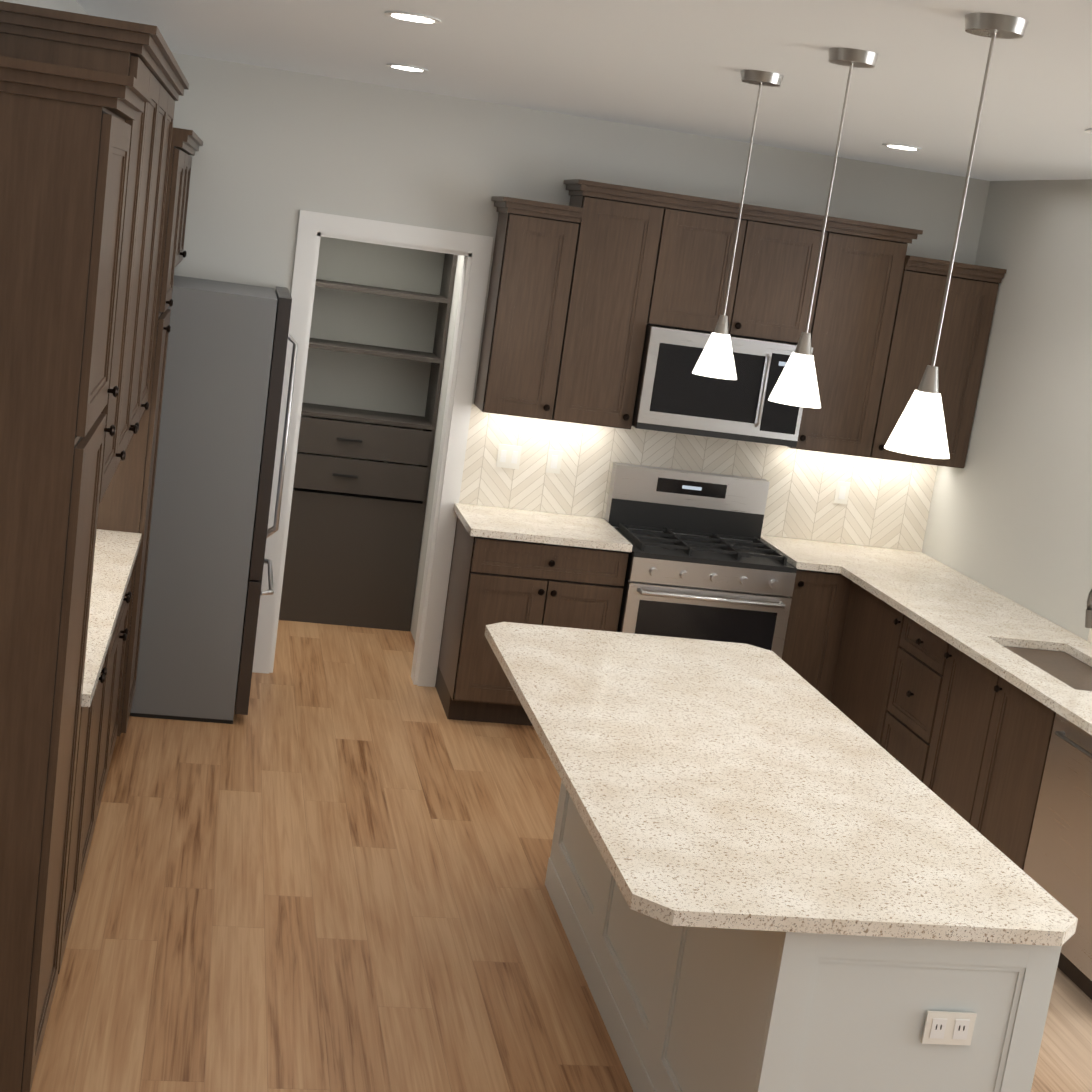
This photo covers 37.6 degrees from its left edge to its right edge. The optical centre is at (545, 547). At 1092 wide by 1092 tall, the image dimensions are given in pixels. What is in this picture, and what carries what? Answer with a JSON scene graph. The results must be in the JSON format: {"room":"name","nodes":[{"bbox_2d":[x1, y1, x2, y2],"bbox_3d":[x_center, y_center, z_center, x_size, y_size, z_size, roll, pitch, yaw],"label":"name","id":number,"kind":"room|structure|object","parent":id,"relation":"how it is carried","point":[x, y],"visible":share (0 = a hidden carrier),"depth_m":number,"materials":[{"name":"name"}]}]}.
{"room":"kitchen","nodes":[
{"label":"kitchen","id":0,"kind":"room"},
{"bbox_2d":[0,0,88,14],"bbox_3d":[-2.044,-0.688,6.615,0.140,2.870,6.997,6,11,-12],"label":"wall","id":1,"kind":"structure","parent":0,"point":[73,6],"depth_m":5.02,"materials":[{"name":"grey paint"}]},
{"bbox_2d":[0,17,159,502],"bbox_3d":[-1.298,-0.749,4.296,0.343,1.162,0.596,6,11,-12],"label":"upper cabinet","id":2,"kind":"object","parent":1,"relation":"attached to","point":[142,54],"depth_m":4.20,"materials":[{"name":"brown wood"}]},
{"bbox_2d":[124,65,175,459],"bbox_3d":[-1.433,-0.909,5.022,0.343,1.162,1.184,6,11,-12],"label":"upper cabinet","id":3,"kind":"object","parent":1,"relation":"attached to","point":[165,87],"depth_m":5.41,"materials":[{"name":"brown wood"}]},
{"bbox_2d":[144,89,179,409],"bbox_3d":[-1.566,-1.068,5.742,0.343,1.162,0.584,6,11,-12],"label":"upper cabinet","id":4,"kind":"object","parent":1,"relation":"attached to","point":[146,407],"depth_m":5.96,"materials":[{"name":"brown wood"}]},
{"bbox_2d":[177,143,196,264],"bbox_3d":[-1.762,-1.502,6.954,0.382,0.502,0.820,6,11,-12],"label":"upper cabinet","id":5,"kind":"object","parent":1,"relation":"attached to","point":[192,149],"depth_m":7.30,"materials":[{"name":"brown wood"}]},
{"bbox_2d":[297,236,444,465],"bbox_3d":[-1.463,-1.092,9.108,1.790,2.870,0.060,6,11,-12],"label":"wall","id":6,"kind":"structure","parent":0,"point":[364,381],"depth_m":9.13,"materials":[{"name":"grey paint"}]},
{"bbox_2d":[410,255,463,641],"bbox_3d":[-0.497,-0.859,8.615,0.060,2.870,1.290,6,11,-12],"label":"wall","id":7,"kind":"structure","parent":0,"point":[459,264],"depth_m":8.82,"materials":[{"name":"grey paint"}]},
{"bbox_2d":[30,620,1091,1091],"bbox_3d":[0.971,1.783,3.960,14.000,0.100,14.500,6,11,-12],"label":"floor","id":8,"kind":"structure","parent":0,"point":[322,866],"depth_m":5.37,"materials":[{"name":"brown wood"}]},
{"bbox_2d":[0,56,151,1091],"bbox_3d":[-1.280,0.148,3.853,0.394,2.503,0.642,6,11,-12],"label":"pantry cabinet","id":9,"kind":"object","parent":8,"relation":"on","point":[65,133],"visible":1,"depth_m":3.56,"materials":[{"name":"brown wood"}]},
{"bbox_2d":[58,665,105,973],"bbox_3d":[-1.516,0.789,4.582,0.352,0.914,0.568,6,11,-12],"label":"base cabinet","id":10,"kind":"object","parent":8,"relation":"on","point":[87,751],"depth_m":4.74,"materials":[{"name":"brown wood"}]},
{"bbox_2d":[82,529,141,708],"bbox_3d":[-1.576,0.166,5.227,0.374,0.035,2.092,6,11,-12],"label":"countertop","id":11,"kind":"structure","parent":10,"relation":"on","point":[116,552],"depth_m":5.33,"materials":[{"name":"beige stone"}]},
{"bbox_2d":[86,629,117,861],"bbox_3d":[-1.605,0.683,5.060,0.352,0.914,0.698,6,11,-12],"label":"base cabinet","id":12,"kind":"object","parent":8,"relation":"on","point":[108,677],"depth_m":5.42,"materials":[{"name":"brown wood"}]},
{"bbox_2d":[102,561,134,795],"bbox_3d":[-1.740,0.522,5.792,0.352,0.914,1.100,6,11,-12],"label":"base cabinet","id":13,"kind":"object","parent":8,"relation":"on","point":[122,617],"depth_m":6.06,"materials":[{"name":"brown wood"}]},
{"bbox_2d":[97,135,188,735],"bbox_3d":[-1.770,-0.404,6.462,0.382,2.452,0.589,6,11,-12],"label":"tall cabinet","id":14,"kind":"object","parent":8,"relation":"on","point":[126,504],"depth_m":6.24,"materials":[{"name":"brown wood"}]},
{"bbox_2d":[130,275,297,723],"bbox_3d":[-1.655,-0.255,7.262,0.906,1.890,0.831,6,11,-12],"label":"refrigerator","id":15,"kind":"object","parent":8,"relation":"on","point":[210,532],"visible":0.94,"depth_m":6.89,"materials":[{"name":"grey metal"}]},
{"bbox_2d":[279,253,456,630],"bbox_3d":[-1.465,-0.714,8.932,1.662,2.200,0.430,6,11,-12],"label":"pantry shelving","id":16,"kind":"object","parent":8,"relation":"on","point":[355,531],"visible":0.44,"depth_m":8.94,"materials":[{"name":"grey laminate"}]},
{"bbox_2d":[435,503,632,725],"bbox_3d":[-0.090,0.344,7.801,0.765,0.950,0.644,6,11,-12],"label":"base cabinet","id":17,"kind":"object","parent":8,"relation":"on","point":[535,567],"visible":0.81,"depth_m":7.51,"materials":[{"name":"brown wood"}]},
{"bbox_2d":[605,462,796,658],"bbox_3d":[0.706,0.291,7.885,0.801,1.240,0.723,6,11,-12],"label":"range","id":18,"kind":"object","parent":8,"relation":"on","point":[704,562],"visible":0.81,"depth_m":7.64,"materials":[{"name":"silver metal"}]},
{"bbox_2d":[545,786,1060,1091],"bbox_3d":[0.598,1.057,4.741,0.696,0.914,2.268,6,11,-12],"label":"kitchen island","id":19,"kind":"object","parent":8,"relation":"on","point":[680,1010],"depth_m":3.66,"materials":[{"name":"white paint"}]},
{"bbox_2d":[485,622,1077,949],"bbox_3d":[0.499,0.576,4.628,1.055,0.035,2.376,6,11,-12],"label":"island countertop","id":20,"kind":"structure","parent":19,"relation":"on","point":[716,788],"depth_m":4.15,"materials":[{"name":"beige stone"}]},
{"bbox_2d":[921,1011,976,1044],"bbox_3d":[0.910,1.085,3.623,0.118,0.078,0.008,6,11,-12],"label":"outlet","id":21,"kind":"object","parent":19,"relation":"attached to","point":[948,1028],"visible":1,"depth_m":3.62,"materials":[{"name":"white plastic"}]},
{"bbox_2d":[782,559,835,688],"bbox_3d":[1.207,0.490,8.087,0.285,0.914,0.617,6,11,-12],"label":"base cabinet","id":22,"kind":"object","parent":8,"relation":"on","point":[811,603],"depth_m":7.76,"materials":[{"name":"brown wood"}]},
{"bbox_2d":[816,571,899,744],"bbox_3d":[1.737,0.667,7.566,0.684,0.914,0.689,6,11,-12],"label":"base cabinet","id":23,"kind":"object","parent":8,"relation":"on","point":[864,629],"depth_m":7.58,"materials":[{"name":"brown wood"}]},
{"bbox_2d":[760,535,967,578],"bbox_3d":[1.580,0.061,8.048,0.914,0.035,0.641,6,11,-12],"label":"countertop","id":24,"kind":"structure","parent":23,"relation":"on","point":[808,555],"depth_m":8.00,"materials":[{"name":"beige stone"}]},
{"bbox_2d":[880,615,943,775],"bbox_3d":[1.869,0.793,7.015,0.624,0.914,0.610,6,11,-12],"label":"base cabinet","id":25,"kind":"object","parent":8,"relation":"on","point":[912,683],"depth_m":6.97,"materials":[{"name":"brown wood"}]},
{"bbox_2d":[916,643,1091,810],"bbox_3d":[1.958,0.899,6.537,0.624,0.914,0.534,6,11,-12],"label":"base cabinet","id":26,"kind":"object","parent":8,"relation":"on","point":[968,699],"depth_m":6.57,"materials":[{"name":"brown wood"}]},
{"bbox_2d":[956,663,1091,856],"bbox_3d":[2.027,0.982,6.160,0.624,0.914,0.524,6,11,-12],"label":"base cabinet","id":27,"kind":"object","parent":8,"relation":"on","point":[1005,716],"depth_m":6.16,"materials":[{"name":"brown wood"}]},
{"bbox_2d":[1008,703,1091,999],"bbox_3d":[2.124,1.098,5.635,0.624,0.914,0.718,6,11,-12],"label":"dishwasher","id":28,"kind":"object","parent":8,"relation":"on","point":[1052,837],"depth_m":5.65,"materials":[{"name":"silver metal"}]},
{"bbox_2d":[840,567,1091,734],"bbox_3d":[1.988,0.428,6.464,0.687,0.035,2.705,6,11,-12],"label":"countertop","id":29,"kind":"structure","parent":28,"relation":"on","point":[973,618],"depth_m":6.78,"materials":[{"name":"beige stone"}]},
{"bbox_2d":[1085,589,1091,627],"bbox_3d":[2.222,0.286,6.270,0.253,0.376,0.090,6,11,-12],"label":"faucet","id":30,"kind":"object","parent":29,"relation":"on","point":[1088,618],"visible":1,"depth_m":6.25,"materials":[{"name":"silver metal"}]},
{"bbox_2d":[172,52,989,683],"bbox_3d":[-0.073,-0.677,7.990,4.910,2.870,0.140,6,11,-12],"label":"wall","id":31,"kind":"structure","parent":0,"point":[276,154],"depth_m":7.58,"materials":[{"name":"grey paint"}]},
{"bbox_2d":[252,210,492,686],"bbox_3d":[-0.869,-0.453,7.883,0.920,2.255,0.158,6,11,-12],"label":"door frame","id":32,"kind":"structure","parent":31,"relation":"attached to","point":[475,250],"depth_m":7.79,"materials":[{"name":"white wood"}]},
{"bbox_2d":[459,404,937,551],"bbox_3d":[0.779,-0.344,8.142,2.521,0.495,0.010,6,11,-12],"label":"backsplash","id":33,"kind":"structure","parent":31,"relation":"attached to","point":[887,505],"depth_m":8.12,"materials":[{"name":"tile"}]},
{"bbox_2d":[496,444,521,468],"bbox_3d":[-0.183,-0.449,7.931,0.115,0.115,0.008,6,11,-12],"label":"light switch","id":34,"kind":"object","parent":33,"relation":"attached to","point":[508,456],"visible":1,"depth_m":7.93,"materials":[{"name":"white plastic"}]},
{"bbox_2d":[546,450,562,473],"bbox_3d":[0.041,-0.426,7.978,0.072,0.115,0.008,6,11,-12],"label":"light switch","id":35,"kind":"object","parent":33,"relation":"attached to","point":[554,460],"visible":1,"depth_m":7.97,"materials":[{"name":"white plastic"}]},
{"bbox_2d":[834,481,850,503],"bbox_3d":[1.529,-0.283,8.284,0.072,0.115,0.008,6,11,-12],"label":"light switch","id":36,"kind":"object","parent":33,"relation":"attached to","point":[842,492],"visible":1,"depth_m":8.28,"materials":[{"name":"white plastic"}]},
{"bbox_2d":[474,179,1006,467],"bbox_3d":[0.931,-1.088,7.816,2.498,1.127,0.369,6,11,-12],"label":"upper cabinet","id":37,"kind":"object","parent":31,"relation":"attached to","point":[590,282],"visible":0.94,"depth_m":7.62,"materials":[{"name":"brown wood"}]},
{"bbox_2d":[632,324,812,446],"bbox_3d":[0.823,-0.799,7.823,0.805,0.485,0.440,6,11,-12],"label":"microwave","id":38,"kind":"object","parent":37,"relation":"attached to","point":[674,394],"visible":0.73,"depth_m":7.65,"materials":[{"name":"silver metal"}]},
{"bbox_2d":[76,0,1091,180],"bbox_3d":[-1.126,-1.357,2.878,8.860,0.100,14.500,6,11,-12],"label":"ceiling","id":39,"kind":"structure","parent":0,"point":[675,65],"depth_m":5.15,"materials":[{"name":"white paint"}]},
{"bbox_2d":[386,64,427,71],"bbox_3d":[-0.548,-1.897,6.351,0.170,0.008,0.170,6,11,-12],"label":"recessed light","id":40,"kind":"object","parent":39,"relation":"in","point":[408,67],"visible":1,"depth_m":6.31,"materials":[{"name":"white plastic"}]},
{"bbox_2d":[384,11,440,23],"bbox_3d":[-0.391,-1.554,4.708,0.170,0.008,0.170,6,11,-12],"label":"recessed light","id":41,"kind":"object","parent":39,"relation":"in","point":[412,17],"visible":1,"depth_m":4.68,"materials":[{"name":"white"}]},
{"bbox_2d":[692,70,782,379],"bbox_3d":[0.596,-0.995,4.989,0.144,0.931,0.144,6,11,-12],"label":"pendant light","id":42,"kind":"object","parent":39,"relation":"hanging from","point":[716,359],"visible":1,"depth_m":5.02,"materials":[{"name":"white glass"}]},
{"bbox_2d":[768,48,878,407],"bbox_3d":[0.734,-0.836,4.247,0.144,0.921,0.144,6,11,-12],"label":"pendant light","id":43,"kind":"object","parent":39,"relation":"hanging from","point":[796,384],"visible":1,"depth_m":4.27,"materials":[{"name":"white glass"}]},
{"bbox_2d":[882,143,921,150],"bbox_3d":[1.502,-1.690,6.776,0.170,0.008,0.170,6,11,-12],"label":"recessed light","id":44,"kind":"object","parent":39,"relation":"in","point":[900,146],"visible":1,"depth_m":6.74,"materials":[{"name":"white"}]},
{"bbox_2d":[884,13,1027,458],"bbox_3d":[0.881,-0.658,3.452,0.144,0.924,0.144,6,11,-12],"label":"pendant light","id":45,"kind":"object","parent":39,"relation":"hanging from","point":[919,429],"visible":1,"depth_m":3.48,"materials":[{"name":"white glass"}]},
{"bbox_2d":[922,179,1091,628],"bbox_3d":[2.256,-0.272,7.599,0.150,2.870,1.610,6,11,-12],"label":"wall","id":46,"kind":"structure","parent":0,"point":[1010,514],"depth_m":7.46,"materials":[{"name":"grey paint"}]},
{"bbox_2d":[1066,507,1091,639],"bbox_3d":[4.917,0.168,7.267,5.290,2.870,0.140,6,11,-12],"label":"wall","id":47,"kind":"structure","parent":0,"point":[1076,625],"depth_m":6.85,"materials":[{"name":"grey paint"}]},
{"bbox_3d":[2.454,0.991,6.026,0.150,1.065,1.719,6,11,-12],"label":"wall","id":48,"kind":"structure","parent":0,"visible":0},
{"bbox_2d":[1087,628,1091,642],"bbox_3d":[2.441,0.521,5.921,0.010,0.113,1.713,6,11,-12],"label":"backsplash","id":49,"kind":"structure","parent":48,"relation":"attached to","point":[1090,636],"depth_m":6.74,"materials":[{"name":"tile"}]}
]}

